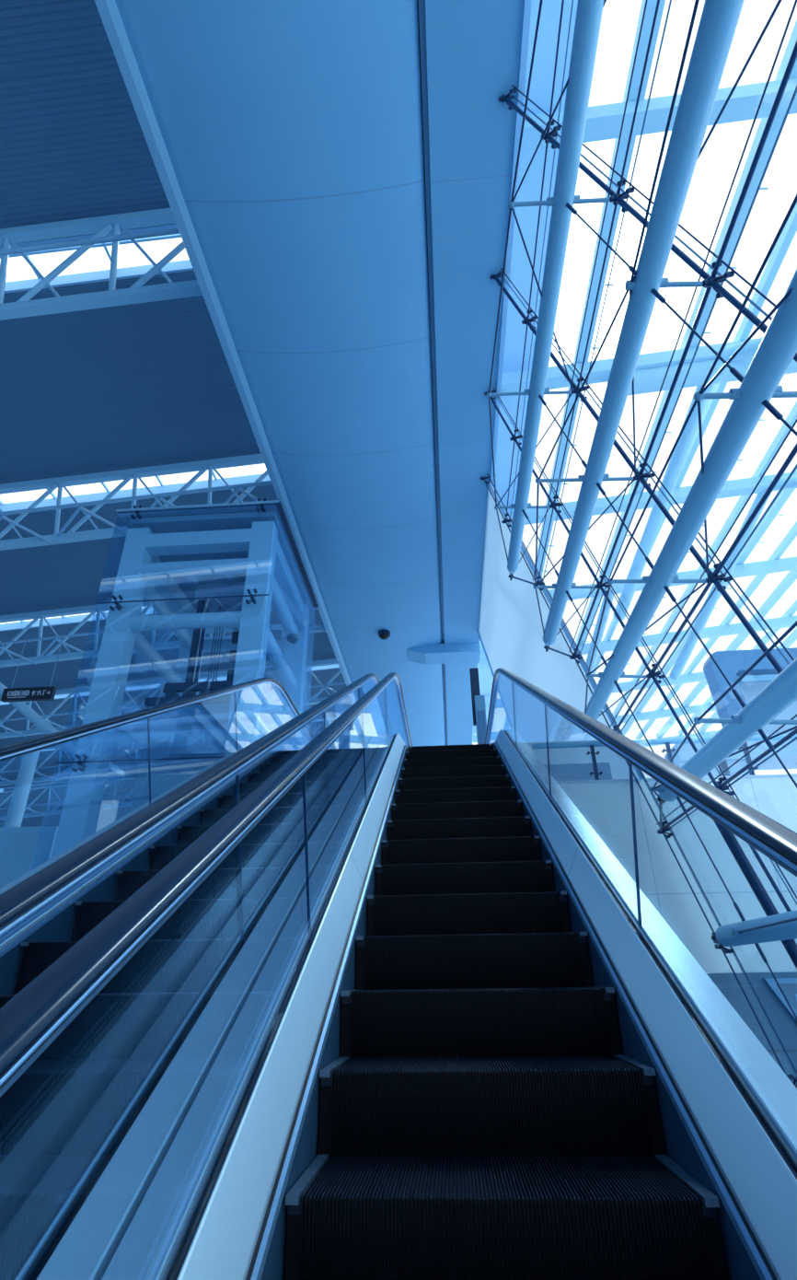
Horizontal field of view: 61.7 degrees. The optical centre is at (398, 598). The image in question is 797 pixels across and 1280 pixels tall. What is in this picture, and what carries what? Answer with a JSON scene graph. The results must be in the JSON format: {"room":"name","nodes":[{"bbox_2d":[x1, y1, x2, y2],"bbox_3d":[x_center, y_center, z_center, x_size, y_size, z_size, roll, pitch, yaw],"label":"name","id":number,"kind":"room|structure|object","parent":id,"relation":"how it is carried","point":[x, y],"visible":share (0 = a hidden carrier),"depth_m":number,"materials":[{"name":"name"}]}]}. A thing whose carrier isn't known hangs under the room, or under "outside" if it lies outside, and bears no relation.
{"room":"escalator","nodes":[
{"label":"escalator","id":0,"kind":"room"},
{"bbox_2d":[0,826,58,888],"bbox_3d":[-10.824,8.941,14.104,5.800,7.700,0.600,-3,-30,3],"label":"wall","id":1,"kind":"structure","parent":0,"point":[22,849],"depth_m":15.38,"materials":[{"name":"blue paint"}]},
{"bbox_2d":[0,640,62,702],"bbox_3d":[-7.441,1.461,13.659,1.040,1.330,0.111,-3,-30,3],"label":"direction sign","id":2,"kind":"object","parent":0,"point":[32,693],"visible":1,"depth_m":13.36,"materials":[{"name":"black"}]},
{"bbox_2d":[0,778,136,832],"bbox_3d":[-14.807,14.463,46.621,31.600,2.382,14.800,-3,-30,3],"label":"ceiling","id":3,"kind":"structure","parent":0,"point":[108,816],"depth_m":43.87,"materials":[{"name":"blue metal"}]},
{"bbox_2d":[0,774,135,792],"bbox_3d":[-15.383,10.419,39.938,31.605,2.740,0.960,-3,-30,3],"label":"skylight","id":4,"kind":"object","parent":3,"relation":"attached to","point":[1,789],"visible":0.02,"depth_m":39.64,"materials":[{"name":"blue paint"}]},
{"bbox_2d":[0,0,171,245],"bbox_3d":[-17.905,-6.550,10.022,31.600,2.382,5.410,-3,-30,3],"label":"ceiling","id":5,"kind":"structure","parent":0,"point":[74,145],"depth_m":10.56,"materials":[{"name":"blue metal"}]},
{"bbox_2d":[0,223,194,296],"bbox_3d":[-17.678,-5.148,12.823,31.605,2.740,0.960,-3,-30,3],"label":"skylight","id":6,"kind":"object","parent":5,"relation":"attached to","point":[98,276],"visible":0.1,"depth_m":12.84,"materials":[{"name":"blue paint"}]},
{"bbox_2d":[0,270,260,484],"bbox_3d":[-17.446,-3.436,15.445,31.600,2.382,5.410,-3,-30,3],"label":"ceiling","id":7,"kind":"structure","parent":0,"point":[148,384],"depth_m":15.14,"materials":[{"name":"blue metal"}]},
{"bbox_2d":[0,469,270,511],"bbox_3d":[-17.219,-2.035,18.246,31.605,2.740,0.960,-3,-30,3],"label":"skylight","id":8,"kind":"object","parent":7,"relation":"attached to","point":[247,479],"visible":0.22,"depth_m":18.35,"materials":[{"name":"glass"}]},
{"bbox_2d":[0,484,278,616],"bbox_3d":[-16.987,-0.323,20.868,31.600,2.382,5.410,-3,-30,3],"label":"ceiling","id":9,"kind":"structure","parent":0,"point":[78,574],"depth_m":20.57,"materials":[{"name":"blue metal"}]},
{"bbox_2d":[0,606,158,631],"bbox_3d":[-16.760,1.079,23.669,31.605,2.740,0.960,-3,-30,3],"label":"skylight","id":10,"kind":"object","parent":9,"relation":"attached to","point":[63,620],"visible":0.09,"depth_m":23.88,"materials":[{"name":"glass"}]},
{"bbox_2d":[0,606,336,689],"bbox_3d":[-16.528,2.791,26.291,31.600,2.382,5.410,-3,-30,3],"label":"ceiling","id":11,"kind":"structure","parent":0,"point":[75,673],"depth_m":26.75,"materials":[{"name":"blue metal"}]},
{"bbox_2d":[0,668,352,746],"bbox_3d":[-16.069,5.904,31.714,31.600,2.382,5.410,-3,-30,3],"label":"ceiling","id":12,"kind":"structure","parent":0,"point":[323,676],"depth_m":30.99,"materials":[{"name":"blue metal"}]},
{"bbox_2d":[0,663,339,705],"bbox_3d":[-16.301,4.192,29.092,31.605,2.740,0.960,-3,-30,3],"label":"skylight","id":13,"kind":"object","parent":12,"relation":"attached to","point":[313,669],"visible":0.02,"depth_m":29.26,"materials":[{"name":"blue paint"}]},
{"bbox_2d":[0,717,366,788],"bbox_3d":[-15.610,9.018,37.137,31.600,2.382,5.410,-3,-30,3],"label":"ceiling","id":14,"kind":"structure","parent":0,"point":[52,760],"depth_m":36.56,"materials":[{"name":"blue metal"}]},
{"bbox_2d":[0,775,134,820],"bbox_3d":[-11.581,10.651,38.636,25.141,3.427,0.945,-3,-30,3],"label":"roof truss","id":15,"kind":"object","parent":14,"relation":"attached to","point":[52,811],"visible":0.21,"depth_m":38.80,"materials":[{"name":"white metal"}]},
{"bbox_2d":[39,711,344,752],"bbox_3d":[-15.842,7.306,34.515,31.605,2.740,0.960,-3,-30,3],"label":"skylight","id":16,"kind":"object","parent":14,"relation":"attached to","point":[343,712],"visible":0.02,"depth_m":34.56,"materials":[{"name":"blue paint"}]},
{"bbox_2d":[93,0,532,746],"bbox_3d":[-0.222,-2.405,15.327,4.470,2.700,48.000,-3,-30,3],"label":"ceiling","id":17,"kind":"structure","parent":0,"point":[337,177],"depth_m":9.18,"materials":[{"name":"paint"}]},
{"bbox_2d":[0,207,202,320],"bbox_3d":[-13.918,-4.914,11.524,24.358,3.427,0.945,-3,-30,3],"label":"roof truss","id":18,"kind":"object","parent":17,"relation":"attached to","point":[101,226],"visible":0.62,"depth_m":11.36,"materials":[{"name":"white metal"}]},
{"bbox_2d":[0,453,272,550],"bbox_3d":[-13.417,-1.803,16.944,25.141,3.427,0.945,-3,-30,3],"label":"roof truss","id":19,"kind":"object","parent":17,"relation":"attached to","point":[201,466],"visible":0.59,"depth_m":16.93,"materials":[{"name":"white metal"}]},
{"bbox_2d":[0,599,326,667],"bbox_3d":[-12.958,1.311,22.367,25.141,3.427,0.945,-3,-30,3],"label":"roof truss","id":20,"kind":"object","parent":17,"relation":"attached to","point":[91,610],"visible":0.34,"depth_m":22.29,"materials":[{"name":"white metal"}]},
{"bbox_2d":[0,658,351,738],"bbox_3d":[-12.499,4.424,27.790,25.141,3.427,0.945,-3,-30,3],"label":"roof truss","id":21,"kind":"object","parent":17,"relation":"attached to","point":[313,700],"visible":0.35,"depth_m":27.78,"materials":[{"name":"white metal"}]},
{"bbox_2d":[0,712,365,786],"bbox_3d":[-12.040,7.538,33.213,25.141,3.427,0.945,-3,-30,3],"label":"roof truss","id":22,"kind":"object","parent":17,"relation":"attached to","point":[330,716],"visible":0.2,"depth_m":33.20,"materials":[{"name":"white metal"}]},
{"bbox_2d":[378,628,390,639],"bbox_3d":[-0.403,1.028,18.690,0.340,0.254,0.340,-3,-30,3],"label":"dome camera","id":23,"kind":"object","parent":17,"relation":"attached to","point":[384,634],"visible":1,"depth_m":18.59,"materials":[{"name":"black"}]},
{"bbox_2d":[478,485,643,782],"bbox_3d":[2.905,1.943,14.606,1.667,6.245,8.349,-3,-30,3],"label":"wall","id":24,"kind":"structure","parent":0,"point":[510,625],"depth_m":13.82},
{"bbox_2d":[477,629,512,728],"bbox_3d":[3.151,3.785,17.801,1.945,6.252,0.050,13,-33,-23],"label":"trim","id":25,"kind":"structure","parent":24,"relation":"attached to","point":[486,655],"depth_m":18.48,"materials":[{"name":"blue paint"}]},
{"bbox_2d":[484,0,796,1088],"bbox_3d":[2.901,-0.737,3.662,3.408,12.513,14.780,-3,-30,3],"label":"cables","id":26,"kind":"object","parent":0,"point":[691,262],"visible":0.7,"depth_m":6.33,"materials":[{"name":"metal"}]},
{"bbox_2d":[480,476,489,484],"bbox_3d":[1.711,-2.403,13.249,0.178,0.212,0.228,-3,-30,3],"label":"fitting","id":27,"kind":"object","parent":26,"relation":"attached to","point":[482,478],"visible":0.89,"depth_m":13.21,"materials":[{"name":"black metal"}]},
{"bbox_2d":[484,390,495,399],"bbox_3d":[1.549,-3.501,11.337,0.178,0.212,0.228,-3,-30,3],"label":"fitting","id":28,"kind":"object","parent":26,"relation":"attached to","point":[492,391],"visible":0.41,"depth_m":11.30,"materials":[{"name":"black metal"}]},
{"bbox_2d":[490,270,502,285],"bbox_3d":[1.390,-4.579,9.459,0.178,0.212,0.228,-3,-30,3],"label":"fitting","id":29,"kind":"object","parent":26,"relation":"attached to","point":[500,273],"visible":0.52,"depth_m":9.43,"materials":[{"name":"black metal"}]},
{"bbox_2d":[501,513,511,527],"bbox_3d":[2.025,-1.462,12.509,0.178,0.212,0.228,-3,-30,3],"label":"fitting","id":30,"kind":"object","parent":26,"relation":"attached to","point":[507,519],"visible":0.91,"depth_m":12.47,"materials":[{"name":"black metal"}]},
{"bbox_2d":[499,88,516,110],"bbox_3d":[1.228,-5.675,7.550,0.178,0.212,0.228,-3,-30,3],"label":"fitting","id":31,"kind":"object","parent":26,"relation":"attached to","point":[513,90],"visible":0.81,"depth_m":7.52,"materials":[{"name":"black metal"}]},
{"bbox_2d":[510,429,522,444],"bbox_3d":[1.863,-2.560,10.596,0.178,0.212,0.228,-3,-30,3],"label":"fitting","id":32,"kind":"object","parent":26,"relation":"attached to","point":[514,436],"visible":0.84,"depth_m":10.57,"materials":[{"name":"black metal"}]},
{"bbox_2d":[522,309,537,330],"bbox_3d":[1.704,-3.639,8.718,0.178,0.212,0.228,-3,-30,3],"label":"fitting","id":33,"kind":"object","parent":26,"relation":"attached to","point":[534,318],"visible":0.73,"depth_m":8.68,"materials":[{"name":"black metal"}]},
{"bbox_2d":[533,575,545,590],"bbox_3d":[2.427,-0.261,11.562,0.178,0.212,0.228,-3,-30,3],"label":"fitting","id":34,"kind":"object","parent":26,"relation":"attached to","point":[541,583],"visible":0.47,"depth_m":11.53,"materials":[{"name":"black metal"}]},
{"bbox_2d":[487,0,609,584],"bbox_3d":[1.098,-5.522,2.408,1.040,0.184,21.282,-3,-30,3],"label":"support column","id":35,"kind":"structure","parent":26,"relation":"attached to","point":[588,18],"depth_m":6.07,"materials":[{"name":"white metal"}]},
{"bbox_2d":[522,509,796,1020],"bbox_3d":[2.888,1.971,7.070,2.462,8.387,0.041,-17,-34,26],"label":"cable","id":36,"kind":"object","parent":35,"relation":"attached to","point":[735,903],"visible":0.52,"depth_m":6.84,"materials":[{"name":"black metal"}]},
{"bbox_2d":[538,395,796,788],"bbox_3d":[2.729,0.893,5.192,2.462,8.387,0.041,-17,-34,26],"label":"cable","id":37,"kind":"object","parent":35,"relation":"attached to","point":[735,692],"visible":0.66,"depth_m":5.78,"materials":[{"name":"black metal"}]},
{"bbox_2d":[566,202,796,436],"bbox_3d":[2.567,-0.204,3.282,2.462,8.387,0.041,-17,-34,26],"label":"cable","id":38,"kind":"object","parent":35,"relation":"attached to","point":[733,370],"visible":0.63,"depth_m":4.58,"materials":[{"name":"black metal"}]},
{"bbox_2d":[540,120,560,149],"bbox_3d":[1.543,-4.735,6.809,0.178,0.212,0.228,-3,-30,3],"label":"fitting","id":39,"kind":"object","parent":26,"relation":"attached to","point":[553,133],"visible":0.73,"depth_m":6.78,"materials":[{"name":"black metal"}]},
{"bbox_2d":[548,496,562,512],"bbox_3d":[2.265,-1.359,9.650,0.178,0.212,0.228,-3,-30,3],"label":"fitting","id":40,"kind":"object","parent":26,"relation":"attached to","point":[551,506],"visible":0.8,"depth_m":9.62,"materials":[{"name":"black metal"}]},
{"bbox_2d":[570,648,581,663],"bbox_3d":[2.820,0.914,10.636,0.178,0.212,0.228,-3,-30,3],"label":"fitting","id":41,"kind":"object","parent":26,"relation":"attached to","point":[578,656],"visible":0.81,"depth_m":10.61,"materials":[{"name":"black metal"}]},
{"bbox_2d":[571,377,590,400],"bbox_3d":[2.106,-2.437,7.772,0.178,0.212,0.228,-3,-30,3],"label":"fitting","id":42,"kind":"object","parent":26,"relation":"attached to","point":[585,388],"visible":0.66,"depth_m":7.74,"materials":[{"name":"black metal"}]},
{"bbox_2d":[594,575,609,593],"bbox_3d":[2.658,-0.184,8.724,0.178,0.212,0.228,-3,-30,3],"label":"fitting","id":43,"kind":"object","parent":26,"relation":"attached to","point":[605,584],"visible":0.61,"depth_m":8.69,"materials":[{"name":"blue metal"}]},
{"bbox_2d":[609,179,634,212],"bbox_3d":[1.944,-3.534,5.862,0.178,0.212,0.228,-3,-30,3],"label":"fitting","id":44,"kind":"object","parent":26,"relation":"attached to","point":[624,195],"visible":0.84,"depth_m":5.83,"materials":[{"name":"blue metal"}]},
{"bbox_2d":[633,463,654,488],"bbox_3d":[2.499,-1.262,6.846,0.178,0.212,0.228,-3,-30,3],"label":"fitting","id":45,"kind":"object","parent":26,"relation":"attached to","point":[647,474],"visible":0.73,"depth_m":6.81,"materials":[{"name":"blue metal"}]},
{"bbox_2d":[646,663,664,683],"bbox_3d":[3.016,0.887,7.880,0.178,0.212,0.228,-3,-30,3],"label":"fitting","id":46,"kind":"object","parent":26,"relation":"attached to","point":[657,673],"visible":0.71,"depth_m":7.85,"materials":[{"name":"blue metal"}]},
{"bbox_2d":[533,0,782,657],"bbox_3d":[1.493,-4.300,1.563,1.052,0.196,21.092,-3,-30,3],"label":"support column","id":47,"kind":"structure","parent":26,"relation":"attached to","point":[719,19],"depth_m":4.71,"materials":[{"name":"white metal"}]},
{"bbox_2d":[657,820,673,837],"bbox_3d":[3.549,3.092,8.920,0.178,0.212,0.228,-3,-30,3],"label":"fitting","id":48,"kind":"object","parent":26,"relation":"attached to","point":[665,822],"visible":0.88,"depth_m":8.89,"materials":[{"name":"blue metal"}]},
{"bbox_2d":[582,194,796,733],"bbox_3d":[1.919,-3.189,0.791,0.927,0.196,20.921,-3,-30,3],"label":"support column","id":49,"kind":"structure","parent":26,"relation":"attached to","point":[777,349],"depth_m":4.59,"materials":[{"name":"white metal"}]},
{"bbox_2d":[702,261,734,298],"bbox_3d":[2.338,-2.359,4.936,0.178,0.212,0.228,-3,-30,3],"label":"fitting","id":50,"kind":"object","parent":26,"relation":"attached to","point":[707,283],"visible":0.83,"depth_m":4.90,"materials":[{"name":"blue metal"}]},
{"bbox_2d":[706,562,733,591],"bbox_3d":[2.857,-0.192,6.002,0.178,0.212,0.228,-3,-30,3],"label":"fitting","id":51,"kind":"object","parent":26,"relation":"attached to","point":[721,576],"visible":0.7,"depth_m":5.97,"materials":[{"name":"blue metal"}]},
{"bbox_2d":[650,620,796,831],"bbox_3d":[2.313,-2.041,-0.010,0.906,0.196,20.734,-3,-30,3],"label":"support column","id":52,"kind":"structure","parent":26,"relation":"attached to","point":[781,692],"depth_m":5.14,"materials":[{"name":"white metal"}]},
{"bbox_2d":[714,943,733,954],"bbox_3d":[3.912,4.178,8.064,0.178,0.212,0.228,-3,-30,3],"label":"fitting","id":53,"kind":"object","parent":26,"relation":"attached to","point":[727,950],"visible":0.48,"depth_m":8.02,"materials":[{"name":"blue metal"}]},
{"bbox_2d":[716,776,734,795],"bbox_3d":[3.387,1.994,7.008,0.178,0.212,0.228,-3,-30,3],"label":"fitting","id":54,"kind":"object","parent":26,"relation":"attached to","point":[721,779],"visible":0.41,"depth_m":6.98,"materials":[{"name":"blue metal"}]},
{"bbox_2d":[711,909,796,947],"bbox_3d":[2.733,-0.913,-0.793,0.804,0.196,20.561,-3,-30,3],"label":"support beam","id":55,"kind":"structure","parent":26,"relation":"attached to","point":[780,926],"depth_m":5.83,"materials":[{"name":"metal"}]},
{"bbox_2d":[713,820,796,968],"bbox_3d":[3.942,3.945,5.388,1.678,4.671,0.350,-14,-33,22],"label":"post","id":56,"kind":"object","parent":26,"relation":"attached to","point":[766,902],"visible":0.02,"depth_m":6.42,"materials":[{"name":"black metal"}]},
{"bbox_2d":[788,1073,796,1085],"bbox_3d":[4.279,5.275,7.200,0.178,0.212,0.228,-3,-30,3],"label":"fitting","id":57,"kind":"object","parent":26,"relation":"attached to","point":[791,1076],"visible":0.34,"depth_m":7.19,"materials":[{"name":"blue metal"}]},
{"bbox_2d":[556,773,796,783],"bbox_3d":[8.739,6.406,16.320,13.200,0.030,16.220,-3,-30,3],"label":"floor","id":58,"kind":"structure","parent":0,"point":[785,774],"depth_m":9.57,"materials":[{"name":"white paint"}]},
{"bbox_2d":[543,762,612,780],"bbox_3d":[2.725,2.742,10.227,1.050,0.390,0.120,-3,-30,3],"label":"parapet","id":59,"kind":"object","parent":58,"relation":"on","point":[570,772],"visible":0.43,"depth_m":10.21,"materials":[{"name":"white paint"}]},
{"bbox_2d":[532,733,796,779],"bbox_3d":[4.780,2.301,9.716,5.550,0.617,0.120,-3,-30,3],"label":"guard rail","id":60,"kind":"object","parent":58,"relation":"on","point":[756,738],"visible":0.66,"depth_m":9.85,"materials":[{"name":"grey metal"}]},
{"bbox_2d":[558,776,796,1084],"bbox_3d":[8.198,5.459,7.712,13.200,6.900,0.330,-3,-30,3],"label":"wall","id":61,"kind":"structure","parent":0,"point":[606,806],"depth_m":8.90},
{"bbox_2d":[488,480,642,779],"bbox_3d":[2.618,0.095,11.380,1.922,6.254,0.060,-18,-34,28],"label":"trim","id":62,"kind":"structure","parent":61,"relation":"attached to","point":[526,554],"depth_m":11.08,"materials":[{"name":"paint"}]},
{"bbox_2d":[763,977,796,1023],"bbox_3d":[5.748,5.333,7.755,2.480,1.620,0.080,-3,-30,3],"label":"window","id":63,"kind":"structure","parent":61,"relation":"in","point":[771,982],"depth_m":8.14,"materials":[{"name":"glass"}]},
{"bbox_3d":[-5.844,14.482,15.935,75.000,0.200,87.000,-3,-30,3],"label":"floor","id":64,"kind":"structure","parent":0,"visible":0},
{"bbox_2d":[3,750,40,826],"bbox_3d":[-16.349,12.678,26.532,0.640,13.748,0.640,-3,-30,3],"label":"column","id":65,"kind":"structure","parent":64,"relation":"on","point":[17,804],"depth_m":28.80,"materials":[{"name":"white metal"}]},
{"bbox_2d":[51,498,318,858],"bbox_3d":[-3.474,4.454,10.947,3.082,12.151,3.910,-3,-30,3],"label":"shaft","id":66,"kind":"object","parent":64,"relation":"on","point":[208,568],"visible":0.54,"depth_m":11.78,"materials":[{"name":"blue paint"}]},
{"bbox_3d":[-8.187,6.476,16.626,0.640,14.422,0.640,-3,-30,3],"label":"column","id":67,"kind":"structure","parent":64,"relation":"on","visible":0},
{"bbox_2d":[0,682,77,757],"bbox_3d":[-11.519,2.298,18.786,6.652,4.911,0.260,-3,-30,3],"label":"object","id":68,"kind":"structure","parent":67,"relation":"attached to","point":[33,716],"depth_m":17.95,"materials":[{"name":"blue paint"}]},
{"bbox_3d":[0.556,7.068,16.650,3.220,0.610,16.190,-3,-30,3],"label":"floor","id":69,"kind":"structure","parent":0,"visible":0},
{"bbox_2d":[0,673,393,1279],"bbox_3d":[-1.128,2.299,3.671,1.504,6.991,14.424,-3,-30,3],"label":"escalator","id":70,"kind":"object","parent":69,"relation":"on","point":[87,1128],"visible":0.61,"depth_m":2.45,"materials":[{"name":"black"}]},
{"bbox_2d":[0,667,796,1279],"bbox_3d":[0.388,2.228,3.584,1.504,6.991,14.424,-3,-30,3],"label":"escalator","id":71,"kind":"object","parent":69,"relation":"on","point":[471,1045],"visible":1,"depth_m":1.94,"materials":[{"name":"black"}]},
{"bbox_2d":[469,667,487,744],"bbox_3d":[1.471,2.454,11.943,0.340,2.650,0.320,-3,-30,3],"label":"sign stand","id":72,"kind":"object","parent":69,"relation":"on","point":[479,709],"visible":0.45,"depth_m":12.13,"materials":[{"name":"blue paint"}]},
{"label":"outside","id":73,"kind":"structure","parent":0,"visible":0},
{"bbox_2d":[703,647,796,734],"bbox_3d":[14.139,2.401,17.387,11.424,2.635,0.670,-3,-30,3],"label":"bridge","id":74,"kind":"structure","parent":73,"point":[733,663],"depth_m":17.82,"materials":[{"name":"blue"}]},
{"bbox_3d":[39.582,19.295,25.514,45.950,0.290,115.000,-3,-30,3],"label":"apron","id":75,"kind":"object","parent":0,"visible":0},
{"bbox_2d":[664,739,796,973],"bbox_3d":[15.071,7.457,13.978,16.400,9.320,1.100,-3,-30,3],"label":"building","id":76,"kind":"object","parent":75,"relation":"on","point":[788,755],"visible":0.18,"depth_m":16.10,"materials":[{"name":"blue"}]},
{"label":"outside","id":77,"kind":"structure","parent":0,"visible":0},
{"bbox_2d":[473,0,796,746],"bbox_3d":[14.720,-2.170,19.087,24.817,5.598,48.924,-3,-30,3],"label":"glass wall","id":78,"kind":"structure","parent":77,"point":[603,122],"depth_m":14.57,"materials":[{"name":"glass"}]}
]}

